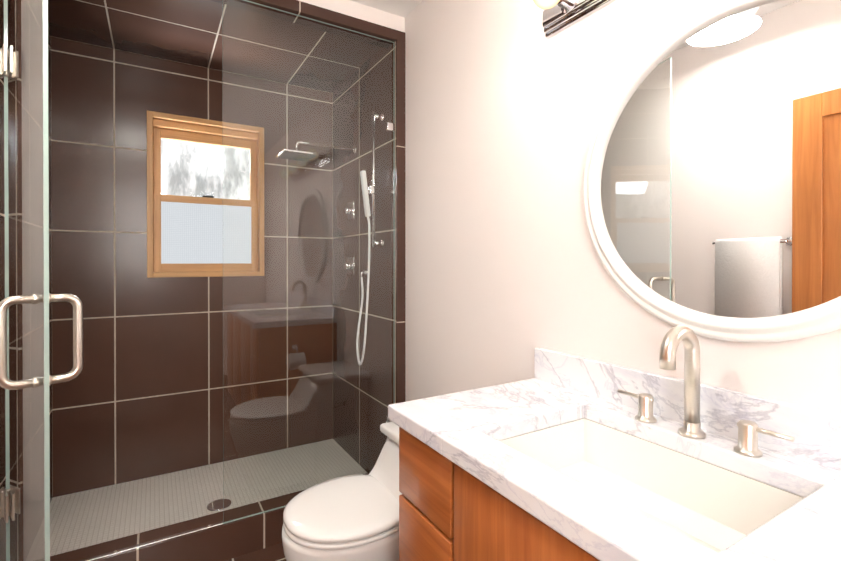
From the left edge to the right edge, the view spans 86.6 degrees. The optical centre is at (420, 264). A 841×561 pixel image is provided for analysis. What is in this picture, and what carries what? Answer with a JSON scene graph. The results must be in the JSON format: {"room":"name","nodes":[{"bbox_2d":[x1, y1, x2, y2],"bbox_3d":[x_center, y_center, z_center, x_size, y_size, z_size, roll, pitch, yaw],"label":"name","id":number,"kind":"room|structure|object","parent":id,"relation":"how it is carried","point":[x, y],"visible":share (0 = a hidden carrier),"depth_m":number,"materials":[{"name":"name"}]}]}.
{"room":"bathroom","nodes":[
{"label":"bathroom","id":0,"kind":"room"},
{"bbox_2d":[51,37,332,496],"bbox_3d":[-1.287,-0.017,2.786,1.785,2.520,0.150,0,0,-31],"label":"wall","id":1,"kind":"structure","parent":0,"point":[141,395],"depth_m":2.58,"materials":[{"name":"tile"}]},
{"bbox_2d":[147,110,263,277],"bbox_3d":[-1.312,-0.401,2.755,0.643,0.950,0.134,0,0,-31],"label":"window","id":2,"kind":"structure","parent":1,"relation":"in","point":[185,235],"depth_m":2.73,"materials":[{"name":"brown wood"}]},
{"bbox_2d":[226,543,285,560],"bbox_3d":[-0.191,1.302,0.954,1.785,0.100,4.630,0,0,-31],"label":"floor","id":3,"kind":"structure","parent":0,"point":[274,552],"depth_m":1.91,"materials":[{"name":"tile"}]},
{"bbox_2d":[50,439,366,555],"bbox_3d":[-1.054,1.230,2.363,1.523,0.030,0.825,0,0,-31],"label":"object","id":4,"kind":"structure","parent":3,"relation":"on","point":[83,519],"depth_m":2.36,"materials":[{"name":"tile"}]},
{"bbox_2d":[207,498,231,510],"bbox_3d":[-1.019,1.214,2.259,0.116,0.004,0.116,0,0,-31],"label":"shower drain","id":5,"kind":"object","parent":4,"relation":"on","point":[216,505],"visible":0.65,"depth_m":2.25,"materials":[{"name":"silver metal"}]},
{"bbox_2d":[50,473,368,560],"bbox_3d":[-0.811,1.172,1.956,1.523,0.150,0.121,0,0,-31],"label":"shower curb","id":6,"kind":"structure","parent":3,"relation":"on","point":[228,541],"depth_m":1.86,"materials":[{"name":"tile"}]},
{"bbox_2d":[79,0,394,560],"bbox_3d":[-0.786,-0.022,1.914,1.513,2.238,0.024,0,0,-31],"label":"glass","id":7,"kind":"object","parent":6,"relation":"on","point":[389,127],"visible":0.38,"depth_m":2.05,"materials":[{"name":"clear glass"}]},
{"bbox_2d":[282,422,401,560],"bbox_3d":[-0.115,0.948,1.623,0.760,0.598,0.414,0,0,-31],"label":"toilet","id":8,"kind":"object","parent":3,"relation":"on","point":[351,518],"visible":0.54,"depth_m":1.44,"materials":[{"name":"ceramic"}]},
{"bbox_2d":[399,414,803,560],"bbox_3d":[0.498,0.836,0.808,0.542,0.828,1.478,0,0,-31],"label":"bathroom vanity","id":9,"kind":"object","parent":3,"relation":"on","point":[559,456],"depth_m":1.01,"materials":[{"name":"brown wood"}]},
{"bbox_2d":[388,378,840,560],"bbox_3d":[0.512,0.403,0.757,0.568,0.040,1.400,0,0,-31],"label":"countertop","id":10,"kind":"structure","parent":9,"relation":"on","point":[462,427],"depth_m":0.84,"materials":[{"name":"white stone"}]},
{"bbox_2d":[298,0,404,31],"bbox_3d":[-0.788,-1.233,1.943,1.585,0.080,0.100,0,0,-31],"label":"wall","id":11,"kind":"structure","parent":0,"point":[367,13],"depth_m":2.19,"materials":[{"name":"paint"}]},
{"bbox_2d":[211,0,404,48],"bbox_3d":[-0.786,-1.168,1.939,1.584,0.050,0.108,0,0,-31],"label":"wall","id":12,"kind":"structure","parent":11,"relation":"attached to","point":[304,9],"depth_m":2.11,"materials":[{"name":"tile"}]},
{"bbox_2d":[350,0,422,17],"bbox_3d":[-0.191,-1.318,0.942,1.785,0.100,4.630,0,0,-31],"label":"ceiling","id":13,"kind":"structure","parent":0,"point":[403,8],"depth_m":2.19,"materials":[{"name":"paint"}]},
{"bbox_2d":[48,0,380,92],"bbox_3d":[-1.031,-1.229,2.351,1.585,0.090,0.850,0,0,-31],"label":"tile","id":14,"kind":"structure","parent":13,"relation":"attached to","point":[186,31],"depth_m":2.33,"materials":[{"name":"brown tile"}]},
{"bbox_2d":[405,0,840,414],"bbox_3d":[0.532,-0.010,1.379,0.100,2.520,4.630,0,0,-31],"label":"wall","id":15,"kind":"structure","parent":0,"point":[506,272],"depth_m":1.59,"materials":[{"name":"paint"}]},
{"bbox_2d":[333,41,395,472],"bbox_3d":[-0.346,0.029,2.706,0.050,2.430,0.950,0,0,-31],"label":"shower wall tile","id":16,"kind":"structure","parent":15,"relation":"attached to","point":[366,155],"depth_m":2.63,"materials":[{"name":"brown tile"}]},
{"bbox_2d":[276,112,383,364],"bbox_3d":[-0.522,-0.132,2.508,0.454,1.366,0.520,0,0,-31],"label":"shower fixture set","id":17,"kind":"object","parent":16,"relation":"attached to","point":[350,207],"depth_m":2.42,"materials":[{"name":"silver metal"}]},
{"bbox_2d":[396,40,404,402],"bbox_3d":[-0.101,0.051,2.295,0.050,2.390,0.008,0,0,-31],"label":"wall frame","id":18,"kind":"object","parent":15,"relation":"attached to","point":[400,221],"visible":0.64,"depth_m":2.29,"materials":[{"name":"tile"}]},
{"bbox_2d":[534,0,614,37],"bbox_3d":[0.612,-0.783,0.969,0.178,0.090,1.050,0,0,-31],"label":"sconce","id":19,"kind":"object","parent":15,"relation":"attached to","point":[559,16],"visible":1,"depth_m":1.33,"materials":[{"name":"silver metal"}]},
{"bbox_2d":[534,348,840,469],"bbox_3d":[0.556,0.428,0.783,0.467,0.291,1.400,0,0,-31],"label":"backsplash","id":20,"kind":"structure","parent":15,"relation":"attached to","point":[812,434],"depth_m":1.00,"materials":[{"name":"white stone"}]},
{"bbox_2d":[583,0,840,342],"bbox_3d":[0.683,-0.218,0.994,0.032,0.776,0.776,0,0,-31],"label":"round mirror","id":21,"kind":"object","parent":15,"relation":"attached to","point":[712,190],"visible":1,"depth_m":0.99,"materials":[{"name":"mirror"}]},
{"bbox_3d":[-0.915,-0.006,0.516,0.100,2.520,4.630,0,0,-31],"label":"wall","id":22,"kind":"structure","parent":0,"visible":0},
{"bbox_2d":[0,0,52,560],"bbox_3d":[-1.681,0.033,1.911,0.012,2.430,0.950,0,0,-31],"label":"shower wall tile","id":23,"kind":"structure","parent":22,"relation":"attached to","point":[2,404],"depth_m":1.58,"materials":[{"name":"brown tile"}]},
{"bbox_2d":[0,0,82,560],"bbox_3d":[-1.158,-0.021,1.333,0.294,2.218,0.678,0,0,-31],"label":"shower door","id":24,"kind":"structure","parent":23,"relation":"attached to","point":[26,379],"depth_m":1.25,"materials":[{"name":"clear glass"}]}
]}

